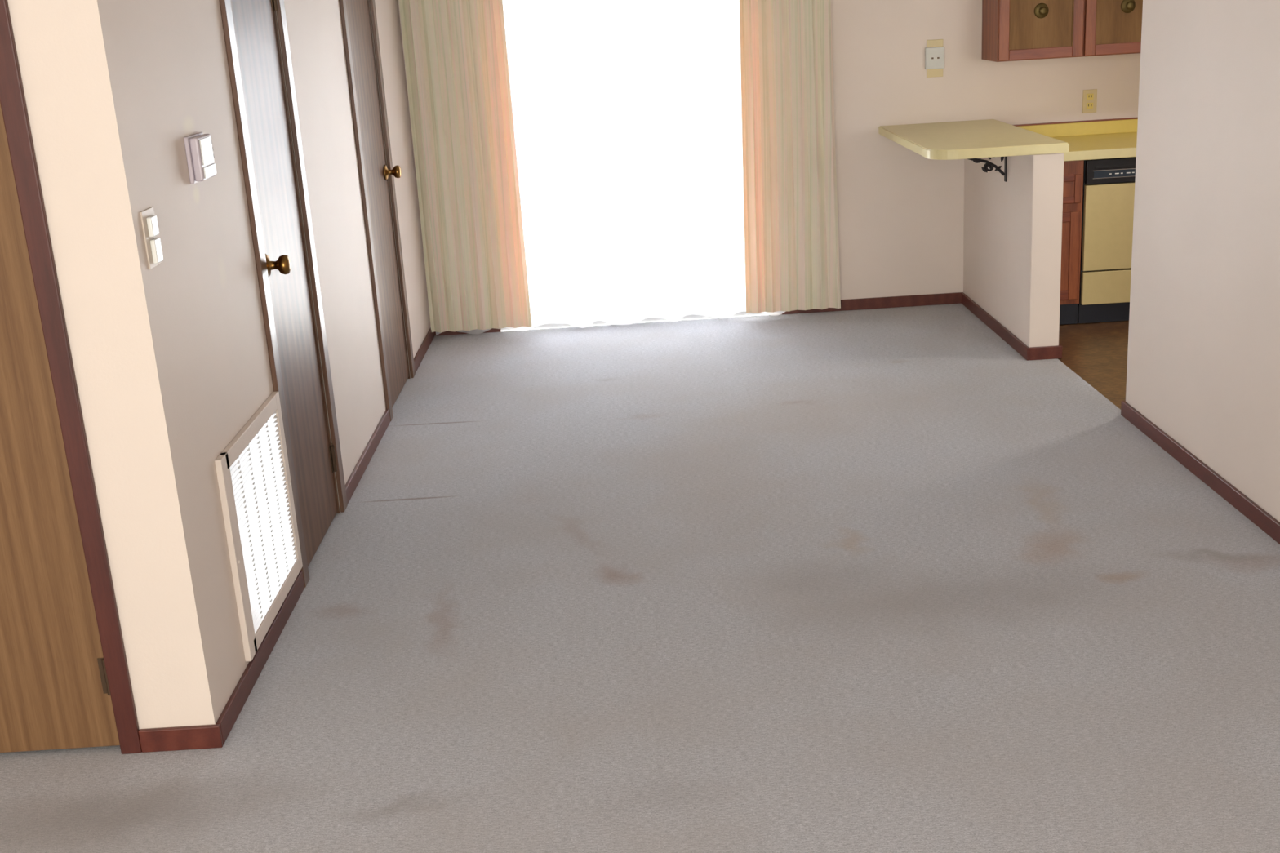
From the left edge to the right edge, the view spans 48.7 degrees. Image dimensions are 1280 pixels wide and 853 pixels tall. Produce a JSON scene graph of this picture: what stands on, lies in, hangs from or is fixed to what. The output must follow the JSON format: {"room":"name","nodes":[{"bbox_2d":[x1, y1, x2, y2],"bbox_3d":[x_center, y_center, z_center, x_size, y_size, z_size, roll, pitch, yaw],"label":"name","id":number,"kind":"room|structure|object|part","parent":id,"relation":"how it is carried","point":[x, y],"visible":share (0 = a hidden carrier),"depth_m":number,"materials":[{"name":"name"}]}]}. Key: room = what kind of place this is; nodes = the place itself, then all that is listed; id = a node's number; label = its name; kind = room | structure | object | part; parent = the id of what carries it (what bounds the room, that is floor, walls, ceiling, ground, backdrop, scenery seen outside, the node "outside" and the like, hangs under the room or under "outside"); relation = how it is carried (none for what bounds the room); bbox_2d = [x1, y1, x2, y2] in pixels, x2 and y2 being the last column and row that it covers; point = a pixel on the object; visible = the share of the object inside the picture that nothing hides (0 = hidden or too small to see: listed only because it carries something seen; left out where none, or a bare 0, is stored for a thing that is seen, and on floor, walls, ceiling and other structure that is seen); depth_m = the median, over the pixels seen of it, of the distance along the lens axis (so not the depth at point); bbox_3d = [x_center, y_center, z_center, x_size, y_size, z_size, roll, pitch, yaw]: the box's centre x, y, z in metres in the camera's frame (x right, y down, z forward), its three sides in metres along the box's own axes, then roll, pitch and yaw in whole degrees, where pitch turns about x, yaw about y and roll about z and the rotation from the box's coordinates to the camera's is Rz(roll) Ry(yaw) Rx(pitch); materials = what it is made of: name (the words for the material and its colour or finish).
{"room":"empty living room","nodes":[
{"label":"empty living room","id":0,"kind":"room"},
{"bbox_2d":[7,0,163,729],"bbox_3d":[-2.159,-0.356,2.976,1.991,2.400,0.120,-4,17,0],"label":"wall","id":1,"kind":"structure","parent":0,"point":[24,15],"depth_m":2.99,"materials":[{"name":"paint"}]},
{"bbox_2d":[0,0,142,754],"bbox_3d":[-1.649,-0.222,2.992,0.882,2.075,0.184,-4,17,0],"label":"door","id":2,"kind":"structure","parent":1,"relation":"in","point":[65,682],"depth_m":3.10,"materials":[{"name":"brown wood"}]},
{"bbox_2d":[138,724,223,752],"bbox_3d":[-1.056,0.718,3.257,0.186,0.056,0.012,-4,17,0],"label":"baseboard","id":3,"kind":"structure","parent":1,"relation":"attached to","point":[206,736],"depth_m":3.25,"materials":[{"name":"brown wood"}]},
{"bbox_2d":[35,0,431,728],"bbox_3d":[-1.147,-1.006,4.904,0.120,2.400,4.145,-4,17,0],"label":"wall","id":4,"kind":"structure","parent":0,"point":[181,342],"depth_m":3.25,"materials":[{"name":"paint"}]},
{"bbox_2d":[139,206,163,269],"bbox_3d":[-1.037,-0.403,3.016,0.015,0.122,0.080,-4,17,0],"label":"light switch","id":5,"kind":"object","parent":4,"relation":"attached to","point":[148,220],"visible":1,"depth_m":3.00,"materials":[{"name":"white plastic"}]},
{"bbox_2d":[183,132,216,184],"bbox_3d":[-1.043,-0.640,3.367,0.034,0.109,0.134,-4,17,0],"label":"thermostat","id":6,"kind":"object","parent":4,"relation":"attached to","point":[198,146],"visible":1,"depth_m":3.32,"materials":[{"name":"plastic"}]},
{"bbox_3d":[-1.055,-0.640,3.367,0.010,0.109,0.134,-4,17,0],"label":"plate","id":7,"kind":"part","parent":6,"relation":"part of","materials":[{"name":"plastic"}]},
{"bbox_2d":[214,391,302,662],"bbox_3d":[-0.997,0.244,3.746,0.019,0.530,0.617,-4,17,0],"label":"air vent","id":8,"kind":"object","parent":4,"relation":"in","point":[253,471],"visible":1,"depth_m":3.69,"materials":[{"name":"metal"}]},
{"bbox_2d":[219,0,347,587],"bbox_3d":[-1.087,-0.624,4.172,0.184,2.090,0.700,-4,17,0],"label":"door","id":9,"kind":"structure","parent":4,"relation":"in","point":[251,28],"depth_m":4.23,"materials":[{"name":"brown wood"}]},
{"bbox_3d":[-1.019,-0.454,3.979,0.070,0.068,0.068,-4,17,0],"label":"knob","id":10,"kind":"part","parent":9,"relation":"part of","materials":[{"name":"gold metal"}]},
{"bbox_2d":[215,327,435,744],"bbox_3d":[-1.012,0.109,5.245,0.012,0.056,4.145,-4,17,0],"label":"baseboard","id":11,"kind":"structure","parent":4,"relation":"attached to","point":[233,708],"depth_m":3.84,"materials":[{"name":"brown wood"}]},
{"bbox_2d":[338,0,415,422],"bbox_3d":[-1.123,-1.124,5.820,0.184,2.090,0.755,-4,17,0],"label":"door","id":12,"kind":"structure","parent":4,"relation":"in","point":[375,175],"depth_m":5.90,"materials":[{"name":"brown wood"}]},
{"bbox_3d":[-1.065,-1.097,6.098,0.070,0.068,0.068,-4,17,0],"label":"knob","id":13,"kind":"part","parent":12,"relation":"part of","materials":[{"name":"gold metal"}]},
{"bbox_2d":[0,303,1279,852],"bbox_3d":[0.355,0.982,2.375,6.840,0.100,10.200,-4,17,0],"label":"floor","id":14,"kind":"structure","parent":0,"point":[898,580],"depth_m":3.69,"materials":[{"name":"grey carpet"}]},
{"bbox_2d":[1059,160,1084,324],"bbox_3d":[1.902,-0.926,6.831,0.268,0.770,0.626,-4,17,0],"label":"base cabinet","id":15,"kind":"object","parent":14,"relation":"on","point":[1073,187],"visible":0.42,"depth_m":6.53,"materials":[{"name":"brown wood"}]},
{"bbox_3d":[1.922,-0.611,6.610,0.154,0.045,0.018,-4,17,0],"label":"rail","id":16,"kind":"part","parent":15,"relation":"part of","materials":[{"name":"brown wood"}]},
{"bbox_3d":[1.911,-0.786,6.560,0.154,0.320,0.009,-4,17,0],"label":"cabinet door","id":17,"kind":"part","parent":15,"relation":"part of","materials":[{"name":"brown wood"}]},
{"bbox_3d":[1.901,-0.960,6.503,0.154,0.045,0.018,-4,17,0],"label":"rail","id":18,"kind":"part","parent":15,"relation":"part of","materials":[{"name":"brown wood"}]},
{"bbox_3d":[1.893,-1.082,6.469,0.184,0.070,0.009,-4,17,0],"label":"drawer","id":19,"kind":"part","parent":15,"relation":"part of","materials":[{"name":"brown wood"}]},
{"bbox_3d":[1.896,-1.034,6.481,0.184,0.030,0.018,-4,17,0],"label":"rail","id":20,"kind":"part","parent":15,"relation":"part of","materials":[{"name":"brown wood"}]},
{"bbox_3d":[1.890,-1.129,6.452,0.184,0.030,0.018,-4,17,0],"label":"rail","id":21,"kind":"part","parent":15,"relation":"part of","materials":[{"name":"brown wood"}]},
{"bbox_2d":[1013,116,1137,161],"bbox_3d":[2.621,-1.391,6.698,1.760,0.112,0.645,-4,17,0],"label":"countertop","id":22,"kind":"structure","parent":15,"relation":"on","point":[1112,138],"depth_m":6.93,"materials":[{"name":"yellow laminate"}]},
{"bbox_2d":[1077,156,1136,323],"bbox_3d":[2.341,-0.948,6.819,0.600,0.768,0.618,-4,17,0],"label":"dishwasher","id":23,"kind":"object","parent":14,"relation":"on","point":[1108,184],"visible":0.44,"depth_m":6.53,"materials":[{"name":"beige metal"}]},
{"bbox_3d":[2.360,-0.663,6.608,0.594,0.154,0.028,-4,17,0],"label":"access panel","id":24,"kind":"part","parent":23,"relation":"part of","materials":[{"name":"yellow metal"}]},
{"bbox_3d":[2.343,-0.932,6.526,0.594,0.396,0.028,-4,17,0],"label":"door","id":25,"kind":"part","parent":23,"relation":"part of","materials":[{"name":"beige metal"}]},
{"bbox_3d":[2.328,-1.177,6.449,0.594,0.110,0.032,-4,17,0],"label":"control panel","id":26,"kind":"part","parent":23,"relation":"part of","materials":[{"name":"black plastic"}]},
{"bbox_3d":[2.332,-1.192,6.425,0.530,0.012,0.006,-4,17,0],"label":"handle","id":27,"kind":"part","parent":23,"relation":"part of","materials":[{"name":"black plastic"}]},
{"bbox_2d":[398,0,1140,330],"bbox_3d":[1.169,-1.771,6.951,4.850,2.400,0.120,-4,17,0],"label":"wall","id":28,"kind":"structure","parent":0,"point":[900,211],"depth_m":6.96,"materials":[{"name":"paint"}]},
{"bbox_2d":[501,311,764,330],"bbox_3d":[-0.059,-1.527,6.998,1.430,2.050,0.080,-4,17,0],"label":"window","id":29,"kind":"structure","parent":28,"relation":"in","point":[743,313],"depth_m":7.26,"materials":[{"name":"metal"}]},
{"bbox_2d":[434,292,963,335],"bbox_3d":[0.301,-0.575,7.226,2.706,0.056,0.012,-4,17,0],"label":"baseboard","id":30,"kind":"structure","parent":28,"relation":"attached to","point":[944,298],"depth_m":7.22,"materials":[{"name":"brown wood"}]},
{"bbox_2d":[924,39,944,77],"bbox_3d":[1.431,-1.788,6.875,0.092,0.177,0.026,-4,17,0],"label":"phone jack","id":31,"kind":"object","parent":28,"relation":"attached to","point":[935,50],"visible":1,"depth_m":6.86,"materials":[{"name":"beige plastic"}]},
{"bbox_2d":[981,0,1142,62],"bbox_3d":[2.044,-2.130,6.621,0.800,0.765,0.337,-4,17,0],"label":"upper cabinet","id":32,"kind":"object","parent":28,"relation":"attached to","point":[1012,30],"visible":0.89,"depth_m":6.57,"materials":[{"name":"brown wood"}]},
{"bbox_3d":[1.867,-1.741,6.598,0.296,0.048,0.018,-4,17,0],"label":"rail","id":33,"kind":"part","parent":32,"relation":"part of","materials":[{"name":"brown wood"}]},
{"bbox_3d":[1.846,-2.077,6.499,0.296,0.655,0.009,-4,17,0],"label":"cabinet door","id":34,"kind":"part","parent":32,"relation":"part of","materials":[{"name":"brown wood"}]},
{"bbox_3d":[1.856,-1.918,6.524,0.068,0.068,0.036,-4,17,0],"label":"knob","id":35,"kind":"part","parent":32,"relation":"part of","materials":[{"name":"gold metal"}]},
{"bbox_3d":[2.268,-1.766,6.599,0.296,0.048,0.018,-4,17,0],"label":"rail","id":36,"kind":"part","parent":32,"relation":"part of","materials":[{"name":"brown wood"}]},
{"bbox_3d":[2.248,-2.102,6.500,0.296,0.655,0.009,-4,17,0],"label":"cabinet door","id":37,"kind":"part","parent":32,"relation":"part of","materials":[{"name":"brown wood"}]},
{"bbox_3d":[2.257,-1.942,6.525,0.068,0.068,0.036,-4,17,0],"label":"knob","id":38,"kind":"part","parent":32,"relation":"part of","materials":[{"name":"gold metal"}]},
{"bbox_2d":[1018,119,1137,137],"bbox_3d":[2.613,-1.499,6.990,1.760,0.064,0.022,-4,17,0],"label":"backsplash","id":39,"kind":"structure","parent":28,"relation":"attached to","point":[1058,130],"depth_m":6.98,"materials":[{"name":"yellow laminate"}]},
{"bbox_2d":[1082,88,1097,113],"bbox_3d":[2.212,-1.600,6.958,0.070,0.112,0.008,-4,17,0],"label":"outlet","id":40,"kind":"object","parent":28,"relation":"attached to","point":[1089,97],"visible":1,"depth_m":6.96,"materials":[{"name":"beige plastic"}]},
{"bbox_2d":[1086,102,1093,108],"bbox_3d":[2.214,-1.579,6.962,0.032,0.028,0.003,-4,17,0],"label":"receptacle","id":41,"kind":"object","parent":40,"relation":"attached to","point":[1089,105],"depth_m":6.96,"materials":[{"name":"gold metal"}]},
{"bbox_2d":[1086,93,1093,99],"bbox_3d":[2.211,-1.621,6.949,0.032,0.028,0.003,-4,17,0],"label":"receptacle","id":42,"kind":"object","parent":40,"relation":"attached to","point":[1089,95],"depth_m":6.95,"materials":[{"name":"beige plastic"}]},
{"bbox_3d":[-0.148,-2.588,6.546,2.060,0.070,0.125,-4,17,0],"label":"curtain rod","id":43,"kind":"object","parent":28,"relation":"attached to","visible":0},
{"bbox_2d":[399,0,531,333],"bbox_3d":[-0.858,-1.495,6.808,0.507,2.108,0.036,-4,17,0],"label":"drape","id":44,"kind":"object","parent":43,"relation":"hanging from","point":[455,55],"visible":1,"depth_m":6.87,"materials":[{"name":"beige fabric"}]},
{"bbox_2d":[435,0,786,335],"bbox_3d":[-0.143,-1.541,6.883,1.915,2.146,0.025,-4,17,0],"label":"sheer curtain","id":45,"kind":"object","parent":43,"relation":"hanging from","point":[627,116],"visible":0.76,"depth_m":6.95,"materials":[{"name":"white fabric"}]},
{"bbox_2d":[738,0,840,313],"bbox_3d":[0.710,-1.591,6.813,0.476,2.110,0.034,-4,17,0],"label":"drape","id":46,"kind":"object","parent":43,"relation":"hanging from","point":[791,224],"visible":1,"depth_m":6.89,"materials":[{"name":"beige fabric"}]},
{"bbox_2d":[963,152,1064,347],"bbox_3d":[1.704,-0.882,6.547,0.129,0.875,1.190,-4,17,0],"label":"wall","id":47,"kind":"structure","parent":0,"point":[1012,238],"depth_m":6.17,"materials":[{"name":"paint"}]},
{"bbox_2d":[878,119,1069,159],"bbox_3d":[1.474,-1.307,6.411,0.570,0.040,1.195,-4,17,0],"label":"bar","id":48,"kind":"object","parent":47,"relation":"on","point":[985,138],"visible":1,"depth_m":6.16,"materials":[{"name":"yellow laminate"}]},
{"bbox_2d":[965,155,1007,182],"bbox_3d":[1.489,-1.158,6.266,0.269,0.161,0.024,-4,17,0],"label":"bracket","id":49,"kind":"object","parent":47,"relation":"attached to","point":[988,163],"visible":0.34,"depth_m":6.26,"materials":[{"name":"black metal"}]},
{"bbox_2d":[961,293,1062,360],"bbox_3d":[1.728,-0.488,6.655,0.153,0.056,1.190,-4,17,0],"label":"baseboard","id":50,"kind":"structure","parent":47,"relation":"attached to","point":[1044,352],"depth_m":6.31,"materials":[{"name":"brown wood"}]},
{"bbox_2d":[1125,0,1279,522],"bbox_3d":[1.878,-0.027,1.085,0.120,2.400,8.015,-4,17,0],"label":"wall","id":51,"kind":"structure","parent":0,"point":[1203,352],"depth_m":4.39,"materials":[{"name":"paint"}]},
{"bbox_2d":[1120,400,1279,544],"bbox_3d":[1.940,1.091,1.432,0.132,0.056,8.027,-4,17,0],"label":"baseboard","id":52,"kind":"structure","parent":51,"relation":"attached to","point":[1249,508],"depth_m":4.52,"materials":[{"name":"brown wood"}]},
{"label":"outside","id":53,"kind":"structure","parent":0,"visible":0},
{"bbox_2d":[501,314,768,331],"bbox_3d":[0.879,-1.506,10.642,10.000,0.100,6.800,-4,17,0],"label":"floor","id":54,"kind":"structure","parent":53,"point":[757,314],"depth_m":7.52,"materials":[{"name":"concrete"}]}
]}

